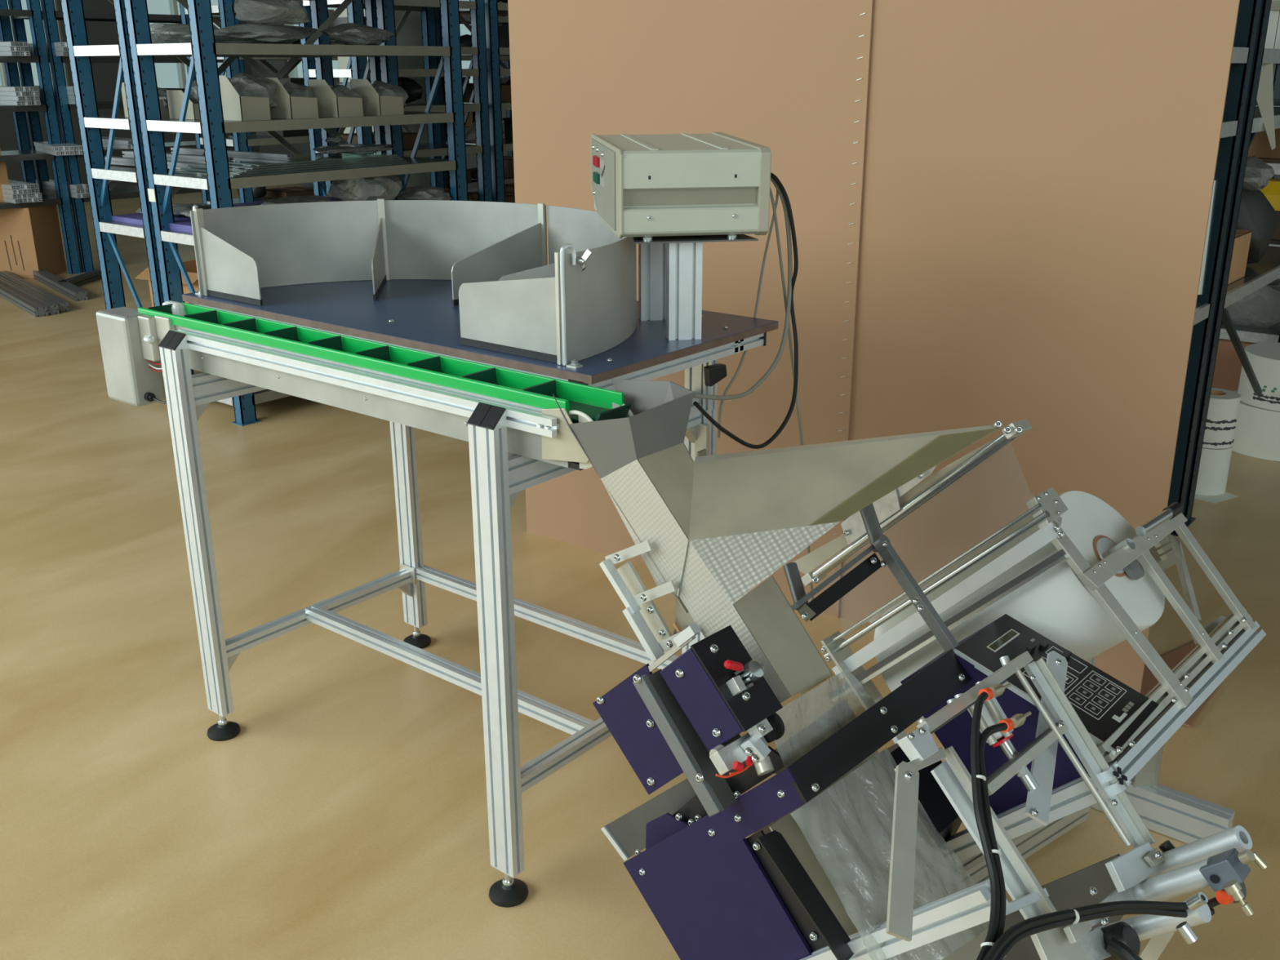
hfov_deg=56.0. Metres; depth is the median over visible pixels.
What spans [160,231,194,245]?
shelf
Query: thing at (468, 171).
carton
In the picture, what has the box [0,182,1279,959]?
floor
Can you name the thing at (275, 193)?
carton
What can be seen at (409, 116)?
shelf
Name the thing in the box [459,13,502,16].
carton
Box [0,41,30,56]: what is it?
bundle
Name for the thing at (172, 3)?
window
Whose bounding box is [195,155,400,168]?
sheet
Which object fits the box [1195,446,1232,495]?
paper roll
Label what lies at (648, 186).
control box
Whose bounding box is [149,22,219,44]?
wrapped package
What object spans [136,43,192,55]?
shelf
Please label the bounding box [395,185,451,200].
bag
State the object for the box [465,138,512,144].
shelf
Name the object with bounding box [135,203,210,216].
bag
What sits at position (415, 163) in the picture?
shelf
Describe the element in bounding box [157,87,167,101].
bag
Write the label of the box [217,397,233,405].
shelf
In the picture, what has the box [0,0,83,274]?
storage rack
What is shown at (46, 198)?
shelf
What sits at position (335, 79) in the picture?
storage bin
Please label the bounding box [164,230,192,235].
shelf
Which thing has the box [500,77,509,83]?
storage bin
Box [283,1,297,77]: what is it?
window
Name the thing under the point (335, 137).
bag
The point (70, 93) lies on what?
bundle
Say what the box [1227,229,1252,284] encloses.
carton
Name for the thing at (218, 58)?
shelf
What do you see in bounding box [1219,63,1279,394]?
storage rack
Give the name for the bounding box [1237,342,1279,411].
paper roll
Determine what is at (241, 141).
storage rack
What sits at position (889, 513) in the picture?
tray
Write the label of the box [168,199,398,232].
sheet
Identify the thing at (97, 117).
shelf
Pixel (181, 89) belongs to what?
storage bin
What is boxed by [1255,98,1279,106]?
shelf
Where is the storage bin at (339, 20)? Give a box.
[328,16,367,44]
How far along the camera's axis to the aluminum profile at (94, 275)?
8.77 m
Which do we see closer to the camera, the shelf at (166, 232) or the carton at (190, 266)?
the shelf at (166, 232)
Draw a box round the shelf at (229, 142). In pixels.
[200,137,233,146]
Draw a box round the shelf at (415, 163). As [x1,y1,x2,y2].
[158,155,448,178]
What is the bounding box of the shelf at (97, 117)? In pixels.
[96,115,169,119]
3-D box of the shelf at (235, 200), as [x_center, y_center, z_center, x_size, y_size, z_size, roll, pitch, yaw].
[-2.348,-2.060,8.697,0.492,0.006,1.480,14,24,36]
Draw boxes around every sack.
[1221,283,1279,334]
[1235,179,1279,264]
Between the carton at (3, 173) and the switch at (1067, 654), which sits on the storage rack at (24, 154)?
the carton at (3, 173)
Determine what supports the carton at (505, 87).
on the storage rack at (493, 8)
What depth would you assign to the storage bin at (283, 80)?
8.22 m
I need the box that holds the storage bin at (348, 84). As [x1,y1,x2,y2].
[333,82,400,97]
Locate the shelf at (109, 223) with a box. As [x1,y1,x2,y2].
[105,197,369,227]
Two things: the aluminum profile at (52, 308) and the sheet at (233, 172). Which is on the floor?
the aluminum profile at (52, 308)
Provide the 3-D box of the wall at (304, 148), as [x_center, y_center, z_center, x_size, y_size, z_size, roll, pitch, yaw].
[2.247,-4.549,11.191,19.900,4.300,0.200,14,24,36]
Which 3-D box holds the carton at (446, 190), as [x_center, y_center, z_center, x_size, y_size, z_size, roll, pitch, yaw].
[-1.358,-1.753,7.558,0.375,0.142,0.274,14,24,36]
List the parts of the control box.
button plate, button plate, panel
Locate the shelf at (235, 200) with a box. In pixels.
[208,193,348,204]
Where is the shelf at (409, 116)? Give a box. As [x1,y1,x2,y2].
[157,111,448,122]
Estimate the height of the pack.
0.350 m
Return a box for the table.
[95,198,778,907]
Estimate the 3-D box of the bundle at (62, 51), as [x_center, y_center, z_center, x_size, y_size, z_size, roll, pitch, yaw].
[-4.420,-3.204,8.964,0.785,0.094,0.094,16,25,39]
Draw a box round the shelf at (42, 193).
[42,193,71,202]
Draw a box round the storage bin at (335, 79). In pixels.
[333,77,339,82]
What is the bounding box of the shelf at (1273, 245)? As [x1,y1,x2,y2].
[1268,244,1279,246]
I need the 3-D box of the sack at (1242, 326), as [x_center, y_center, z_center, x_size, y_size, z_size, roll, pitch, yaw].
[2.993,-0.825,5.725,0.542,0.006,1.390,14,24,36]
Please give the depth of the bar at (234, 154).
5.56 m
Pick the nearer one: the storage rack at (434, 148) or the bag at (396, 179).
the bag at (396, 179)
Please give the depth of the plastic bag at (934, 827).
1.69 m
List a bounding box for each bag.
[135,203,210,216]
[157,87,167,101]
[179,208,204,217]
[189,75,257,103]
[229,71,278,111]
[261,195,329,204]
[283,80,315,97]
[312,143,396,154]
[324,135,342,143]
[326,174,403,201]
[330,84,363,99]
[371,80,408,107]
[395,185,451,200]
[831,757,983,959]
[1226,279,1279,328]
[1242,155,1274,190]
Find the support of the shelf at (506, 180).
attached to the storage rack at (502, 20)
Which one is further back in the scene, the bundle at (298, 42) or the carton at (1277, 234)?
the bundle at (298, 42)
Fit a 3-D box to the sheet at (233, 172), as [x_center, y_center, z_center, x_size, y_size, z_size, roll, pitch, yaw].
[-1.573,-1.448,5.527,0.449,0.008,0.910,14,24,36]
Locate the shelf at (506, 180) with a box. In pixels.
[467,177,514,182]
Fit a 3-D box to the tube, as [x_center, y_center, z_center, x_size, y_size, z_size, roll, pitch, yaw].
[1.749,-0.751,3.731,0.043,0.350,0.034,1,19,5]
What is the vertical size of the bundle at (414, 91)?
0.166 m
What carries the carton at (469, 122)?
on the storage rack at (502, 20)
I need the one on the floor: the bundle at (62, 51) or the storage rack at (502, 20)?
the storage rack at (502, 20)
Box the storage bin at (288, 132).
[256,128,308,136]
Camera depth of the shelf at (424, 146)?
7.47 m
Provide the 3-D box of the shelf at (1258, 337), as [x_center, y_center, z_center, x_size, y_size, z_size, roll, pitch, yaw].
[2.554,-0.630,5.215,0.434,0.043,0.012,14,24,36]
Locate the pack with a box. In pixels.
[1264,0,1279,48]
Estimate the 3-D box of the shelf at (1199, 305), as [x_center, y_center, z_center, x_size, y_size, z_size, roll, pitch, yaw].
[1.247,-0.472,3.553,0.542,0.006,1.160,14,24,36]
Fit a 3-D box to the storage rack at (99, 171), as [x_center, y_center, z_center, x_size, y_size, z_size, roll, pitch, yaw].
[-1.933,-1.671,5.913,0.524,2.300,1.434,14,24,36]
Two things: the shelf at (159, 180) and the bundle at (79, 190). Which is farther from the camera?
the bundle at (79, 190)
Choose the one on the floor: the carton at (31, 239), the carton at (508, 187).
the carton at (31, 239)
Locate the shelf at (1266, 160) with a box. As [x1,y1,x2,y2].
[1250,157,1279,163]
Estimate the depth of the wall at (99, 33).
15.51 m
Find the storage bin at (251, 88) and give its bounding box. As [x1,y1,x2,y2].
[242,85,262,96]
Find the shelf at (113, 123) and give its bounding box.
[84,117,130,129]
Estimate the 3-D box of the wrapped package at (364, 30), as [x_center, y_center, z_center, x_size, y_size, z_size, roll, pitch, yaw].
[-1.306,-2.066,5.582,0.231,0.101,0.384,14,24,36]
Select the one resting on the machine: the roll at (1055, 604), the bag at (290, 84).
the roll at (1055, 604)
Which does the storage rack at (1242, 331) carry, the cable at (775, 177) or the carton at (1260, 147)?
the carton at (1260, 147)
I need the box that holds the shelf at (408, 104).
[404,102,471,106]
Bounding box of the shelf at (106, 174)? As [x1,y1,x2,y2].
[91,168,137,182]
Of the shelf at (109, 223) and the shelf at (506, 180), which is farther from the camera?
the shelf at (506, 180)
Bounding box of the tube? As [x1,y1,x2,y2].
[1197,179,1217,294]
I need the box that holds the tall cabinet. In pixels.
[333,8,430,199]
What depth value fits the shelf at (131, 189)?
9.65 m
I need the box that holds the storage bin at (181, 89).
[162,88,185,97]
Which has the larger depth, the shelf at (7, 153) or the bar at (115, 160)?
the shelf at (7, 153)
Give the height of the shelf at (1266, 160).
0.006 m
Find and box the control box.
[591,132,771,241]
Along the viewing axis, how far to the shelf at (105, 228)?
5.52 m
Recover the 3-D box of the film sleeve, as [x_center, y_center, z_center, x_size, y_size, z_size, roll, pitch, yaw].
[0.272,0.338,1.758,0.044,0.086,0.246,17,25,40]
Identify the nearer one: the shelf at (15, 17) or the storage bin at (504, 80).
the shelf at (15, 17)
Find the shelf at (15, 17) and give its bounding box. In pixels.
[13,13,42,18]
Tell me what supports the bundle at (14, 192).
on the storage rack at (24, 154)
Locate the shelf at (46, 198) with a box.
[0,194,57,203]
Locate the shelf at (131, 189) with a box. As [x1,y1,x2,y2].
[109,185,183,194]
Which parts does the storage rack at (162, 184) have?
sheet bracket, sheet bracket, foot plate, sheet bracket, sheet bracket, sheet bracket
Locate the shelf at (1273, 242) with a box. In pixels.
[1269,239,1279,244]
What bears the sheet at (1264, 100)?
hanging from the storage rack at (1258, 275)
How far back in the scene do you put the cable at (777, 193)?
2.41 m
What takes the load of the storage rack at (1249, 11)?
on the floor
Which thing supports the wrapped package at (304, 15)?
on the wrapped package at (237, 31)
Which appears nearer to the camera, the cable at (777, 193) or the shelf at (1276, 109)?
the cable at (777, 193)
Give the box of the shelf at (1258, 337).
[1219,328,1279,343]
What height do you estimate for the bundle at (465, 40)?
0.150 m
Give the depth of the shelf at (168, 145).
9.75 m
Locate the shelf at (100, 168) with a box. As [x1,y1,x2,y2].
[97,165,176,172]
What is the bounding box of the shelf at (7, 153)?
[0,150,45,155]
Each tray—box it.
[792,439,993,574]
[1259,178,1279,210]
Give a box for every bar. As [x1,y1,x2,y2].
[104,155,205,169]
[121,151,233,162]
[170,146,294,159]
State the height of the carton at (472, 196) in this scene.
0.090 m
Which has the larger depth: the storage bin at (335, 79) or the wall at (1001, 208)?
the storage bin at (335, 79)
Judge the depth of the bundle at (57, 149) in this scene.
8.70 m
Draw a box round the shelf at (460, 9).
[458,8,470,11]
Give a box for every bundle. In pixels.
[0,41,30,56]
[0,85,40,105]
[1,179,42,203]
[27,42,68,56]
[33,141,83,155]
[34,85,75,104]
[35,179,89,198]
[102,136,133,149]
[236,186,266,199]
[292,40,300,44]
[398,76,422,103]
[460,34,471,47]
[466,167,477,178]
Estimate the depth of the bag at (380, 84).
5.75 m
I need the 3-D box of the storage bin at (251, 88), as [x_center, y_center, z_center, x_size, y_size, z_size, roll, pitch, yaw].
[-2.643,-2.618,8.114,0.330,0.068,0.327,14,24,36]
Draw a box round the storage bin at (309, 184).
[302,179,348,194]
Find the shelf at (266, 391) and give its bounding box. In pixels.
[253,389,270,394]
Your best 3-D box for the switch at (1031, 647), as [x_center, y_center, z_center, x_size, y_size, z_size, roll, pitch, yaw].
[0.643,0.277,1.980,0.011,0.013,0.022,16,25,39]
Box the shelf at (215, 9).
[184,5,219,14]
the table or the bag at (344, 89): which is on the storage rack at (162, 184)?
the bag at (344, 89)
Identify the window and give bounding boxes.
[0,0,67,86]
[168,0,186,88]
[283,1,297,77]
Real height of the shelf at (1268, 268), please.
0.006 m
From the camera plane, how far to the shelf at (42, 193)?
9.30 m
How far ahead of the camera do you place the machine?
1.81 m
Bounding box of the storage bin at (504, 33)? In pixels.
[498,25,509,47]
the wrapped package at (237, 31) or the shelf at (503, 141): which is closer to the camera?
the wrapped package at (237, 31)
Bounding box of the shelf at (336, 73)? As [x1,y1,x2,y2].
[308,69,351,77]
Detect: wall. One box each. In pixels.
[0,0,259,186]
[245,0,1279,192]
[507,0,1239,727]
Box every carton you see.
[0,161,8,201]
[0,204,66,278]
[135,259,199,306]
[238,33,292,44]
[264,186,313,198]
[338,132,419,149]
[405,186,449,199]
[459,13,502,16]
[462,83,511,102]
[463,111,472,127]
[466,169,471,182]
[467,191,515,202]
[503,155,514,177]
[504,182,515,191]
[1211,338,1257,391]
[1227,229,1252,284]
[1247,128,1279,158]
[1271,210,1279,239]
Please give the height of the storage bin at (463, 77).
0.116 m
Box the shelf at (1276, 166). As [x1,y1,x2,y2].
[1245,162,1279,174]
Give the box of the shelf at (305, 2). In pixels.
[302,0,344,5]
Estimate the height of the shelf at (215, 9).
0.043 m
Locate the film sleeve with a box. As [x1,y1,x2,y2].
[786,673,847,758]
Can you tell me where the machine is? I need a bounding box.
[552,379,1267,959]
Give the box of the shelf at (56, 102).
[40,101,122,104]
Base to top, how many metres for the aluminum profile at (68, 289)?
0.060 m
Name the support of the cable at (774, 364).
hanging from the control box
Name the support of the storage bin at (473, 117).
on the storage rack at (502, 20)
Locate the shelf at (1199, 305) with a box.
[1195,302,1204,308]
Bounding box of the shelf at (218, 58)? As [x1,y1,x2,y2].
[190,57,224,59]
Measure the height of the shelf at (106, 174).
0.043 m
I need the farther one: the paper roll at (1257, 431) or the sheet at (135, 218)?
the sheet at (135, 218)
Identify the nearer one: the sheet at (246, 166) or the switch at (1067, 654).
the switch at (1067, 654)
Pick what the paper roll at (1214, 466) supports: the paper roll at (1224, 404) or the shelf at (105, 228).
the paper roll at (1224, 404)
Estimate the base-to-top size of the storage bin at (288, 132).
0.154 m
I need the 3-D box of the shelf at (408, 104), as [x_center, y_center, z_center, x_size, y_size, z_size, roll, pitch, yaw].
[-1.451,-2.264,7.280,0.492,0.006,0.980,14,24,36]
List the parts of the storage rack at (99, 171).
sheet bracket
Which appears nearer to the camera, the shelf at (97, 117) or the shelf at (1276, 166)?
the shelf at (1276, 166)
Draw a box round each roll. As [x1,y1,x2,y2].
[874,490,1164,719]
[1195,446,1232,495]
[1202,387,1240,448]
[1231,389,1279,461]
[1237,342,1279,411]
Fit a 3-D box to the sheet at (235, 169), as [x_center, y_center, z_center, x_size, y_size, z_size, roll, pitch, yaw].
[-1.563,-1.456,5.522,0.438,0.008,0.860,14,24,36]
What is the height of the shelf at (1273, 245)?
0.043 m
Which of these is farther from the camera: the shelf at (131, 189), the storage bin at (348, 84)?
the shelf at (131, 189)
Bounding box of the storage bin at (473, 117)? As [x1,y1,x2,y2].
[472,111,475,123]
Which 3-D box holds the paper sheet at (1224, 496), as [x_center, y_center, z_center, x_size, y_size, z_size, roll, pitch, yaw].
[2.052,0.043,4.421,0.226,0.001,0.237,-15,24,-36]
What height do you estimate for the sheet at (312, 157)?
0.008 m
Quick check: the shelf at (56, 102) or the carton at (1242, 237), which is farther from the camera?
the shelf at (56, 102)
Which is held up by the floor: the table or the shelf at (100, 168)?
the table
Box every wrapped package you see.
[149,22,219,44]
[213,23,317,44]
[234,0,309,24]
[320,22,394,45]
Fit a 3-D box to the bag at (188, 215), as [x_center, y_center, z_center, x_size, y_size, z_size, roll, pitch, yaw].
[-1.842,-1.160,5.305,0.368,0.053,0.208,14,24,36]
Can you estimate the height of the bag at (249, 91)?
0.180 m
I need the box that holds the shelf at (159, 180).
[153,173,208,190]
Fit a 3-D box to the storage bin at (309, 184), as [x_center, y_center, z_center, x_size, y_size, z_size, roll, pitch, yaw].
[-2.250,-2.166,8.782,0.330,0.137,0.308,14,24,36]
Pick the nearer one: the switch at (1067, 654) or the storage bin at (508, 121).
the switch at (1067, 654)
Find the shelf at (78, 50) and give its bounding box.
[73,44,119,56]
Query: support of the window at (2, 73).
in the wall at (99, 33)
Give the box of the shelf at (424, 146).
[403,142,478,151]
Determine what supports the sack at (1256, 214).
on the storage rack at (1258, 275)
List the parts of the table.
leg, edge trim, wall post, foot plate, foot stem, guide rail, plate, wall post, guide rail, corner plate, leg, foot stem, plate, leg, foot plate, foot stem, wall post, wall post, plate, edge trim, post, post, mounting plate, leg, cable post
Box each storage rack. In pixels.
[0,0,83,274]
[7,0,253,272]
[60,0,388,401]
[123,0,468,426]
[179,0,348,205]
[296,0,493,201]
[435,0,513,202]
[459,14,514,188]
[1167,0,1262,536]
[1183,0,1279,526]
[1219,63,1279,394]
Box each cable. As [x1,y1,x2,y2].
[693,172,798,448]
[693,177,792,399]
[717,190,778,437]
[769,187,813,599]
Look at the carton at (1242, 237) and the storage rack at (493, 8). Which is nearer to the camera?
the carton at (1242, 237)
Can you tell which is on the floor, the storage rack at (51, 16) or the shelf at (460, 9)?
the storage rack at (51, 16)
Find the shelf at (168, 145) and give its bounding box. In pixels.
[102,141,195,150]
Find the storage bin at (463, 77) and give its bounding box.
[462,76,469,84]
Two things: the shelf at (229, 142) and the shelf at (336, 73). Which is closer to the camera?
the shelf at (336, 73)
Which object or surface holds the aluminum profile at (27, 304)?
on the floor
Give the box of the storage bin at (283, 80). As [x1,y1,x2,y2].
[280,77,304,96]
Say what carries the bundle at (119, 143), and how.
on the storage rack at (51, 16)
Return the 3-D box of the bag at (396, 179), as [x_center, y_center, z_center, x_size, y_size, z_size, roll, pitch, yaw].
[-1.319,-1.394,5.736,0.284,0.214,0.333,14,24,36]
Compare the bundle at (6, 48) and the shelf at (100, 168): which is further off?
the bundle at (6, 48)
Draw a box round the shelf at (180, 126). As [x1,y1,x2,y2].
[146,120,201,133]
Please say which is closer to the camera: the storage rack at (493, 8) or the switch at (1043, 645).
the switch at (1043, 645)
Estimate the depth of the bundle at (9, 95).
8.64 m
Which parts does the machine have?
jaw plate, ladder plate, guard plate, plate, clamp handle, clamp plate, clamp plate, clamp plate, clamp plate, plate, backing plate, cross plate, rail plate, roll arm, backing plate, link arm, rail, grey post, door corner, guide rod, film rod, film rod, flat rail, slotted rail, slotted rail, door, door rod, piston rod, rail, link arm, carriage plate, console panel, door rod, door, stand post, door, clamp lever, roll arm, cross arm, spindle plate, spindle plate, clamp lever, spindle plate, stand rail, roll arm, stand rail, piston rod, roll arm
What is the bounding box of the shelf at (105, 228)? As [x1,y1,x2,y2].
[98,222,145,238]
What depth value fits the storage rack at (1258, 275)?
3.90 m
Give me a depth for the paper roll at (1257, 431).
4.78 m
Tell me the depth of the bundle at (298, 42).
8.26 m
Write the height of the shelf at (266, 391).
0.006 m
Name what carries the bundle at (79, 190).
on the storage rack at (51, 16)
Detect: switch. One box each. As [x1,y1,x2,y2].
[1024,642,1036,653]
[1039,640,1048,649]
[1061,649,1071,659]
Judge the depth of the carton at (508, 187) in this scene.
8.19 m
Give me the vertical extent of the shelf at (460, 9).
0.043 m
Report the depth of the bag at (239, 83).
5.25 m
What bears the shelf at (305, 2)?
attached to the storage rack at (434, 148)
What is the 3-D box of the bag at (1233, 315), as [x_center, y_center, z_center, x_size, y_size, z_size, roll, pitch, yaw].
[2.697,-0.792,5.336,0.479,0.241,0.267,14,24,36]
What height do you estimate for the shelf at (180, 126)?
0.043 m
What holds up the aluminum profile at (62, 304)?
on the floor
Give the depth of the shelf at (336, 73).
6.80 m
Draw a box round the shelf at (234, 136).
[226,134,308,139]
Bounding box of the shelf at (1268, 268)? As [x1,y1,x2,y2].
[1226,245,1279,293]
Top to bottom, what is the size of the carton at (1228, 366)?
0.370 m
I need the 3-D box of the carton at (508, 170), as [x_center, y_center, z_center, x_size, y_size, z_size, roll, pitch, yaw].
[-1.125,-2.632,10.110,0.337,0.148,0.298,14,24,36]
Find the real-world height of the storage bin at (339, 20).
0.155 m
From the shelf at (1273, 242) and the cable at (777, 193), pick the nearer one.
the cable at (777, 193)
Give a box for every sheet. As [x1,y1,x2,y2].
[111,195,366,225]
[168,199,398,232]
[174,161,408,177]
[180,160,406,174]
[187,158,403,172]
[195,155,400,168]
[203,151,397,166]
[1194,492,1239,503]
[1256,60,1275,150]
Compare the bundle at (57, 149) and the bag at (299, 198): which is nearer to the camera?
the bag at (299, 198)
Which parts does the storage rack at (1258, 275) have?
foot plate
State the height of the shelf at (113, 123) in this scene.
0.043 m
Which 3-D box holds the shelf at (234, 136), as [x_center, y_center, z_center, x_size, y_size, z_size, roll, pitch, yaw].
[-2.350,-2.458,8.561,0.492,0.006,1.480,14,24,36]
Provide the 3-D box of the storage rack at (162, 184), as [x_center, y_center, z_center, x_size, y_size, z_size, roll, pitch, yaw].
[-1.511,-1.561,5.591,0.549,2.300,1.434,14,24,36]
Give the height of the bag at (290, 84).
0.154 m
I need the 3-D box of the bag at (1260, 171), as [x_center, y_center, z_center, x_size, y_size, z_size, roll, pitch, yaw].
[2.168,-1.104,4.345,0.224,0.120,0.349,14,24,36]
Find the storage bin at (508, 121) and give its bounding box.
[502,117,512,139]
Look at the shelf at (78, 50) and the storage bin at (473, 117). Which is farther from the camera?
the storage bin at (473, 117)
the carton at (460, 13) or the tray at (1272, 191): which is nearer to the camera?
the tray at (1272, 191)
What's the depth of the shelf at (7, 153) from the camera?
8.90 m
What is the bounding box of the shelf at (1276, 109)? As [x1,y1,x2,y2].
[1253,106,1279,117]
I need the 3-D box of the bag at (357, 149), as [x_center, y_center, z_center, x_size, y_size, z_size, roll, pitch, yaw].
[-1.376,-1.579,5.732,0.250,0.040,0.410,14,24,36]
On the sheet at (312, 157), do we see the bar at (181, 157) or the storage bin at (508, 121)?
the bar at (181, 157)
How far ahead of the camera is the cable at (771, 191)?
2.45 m

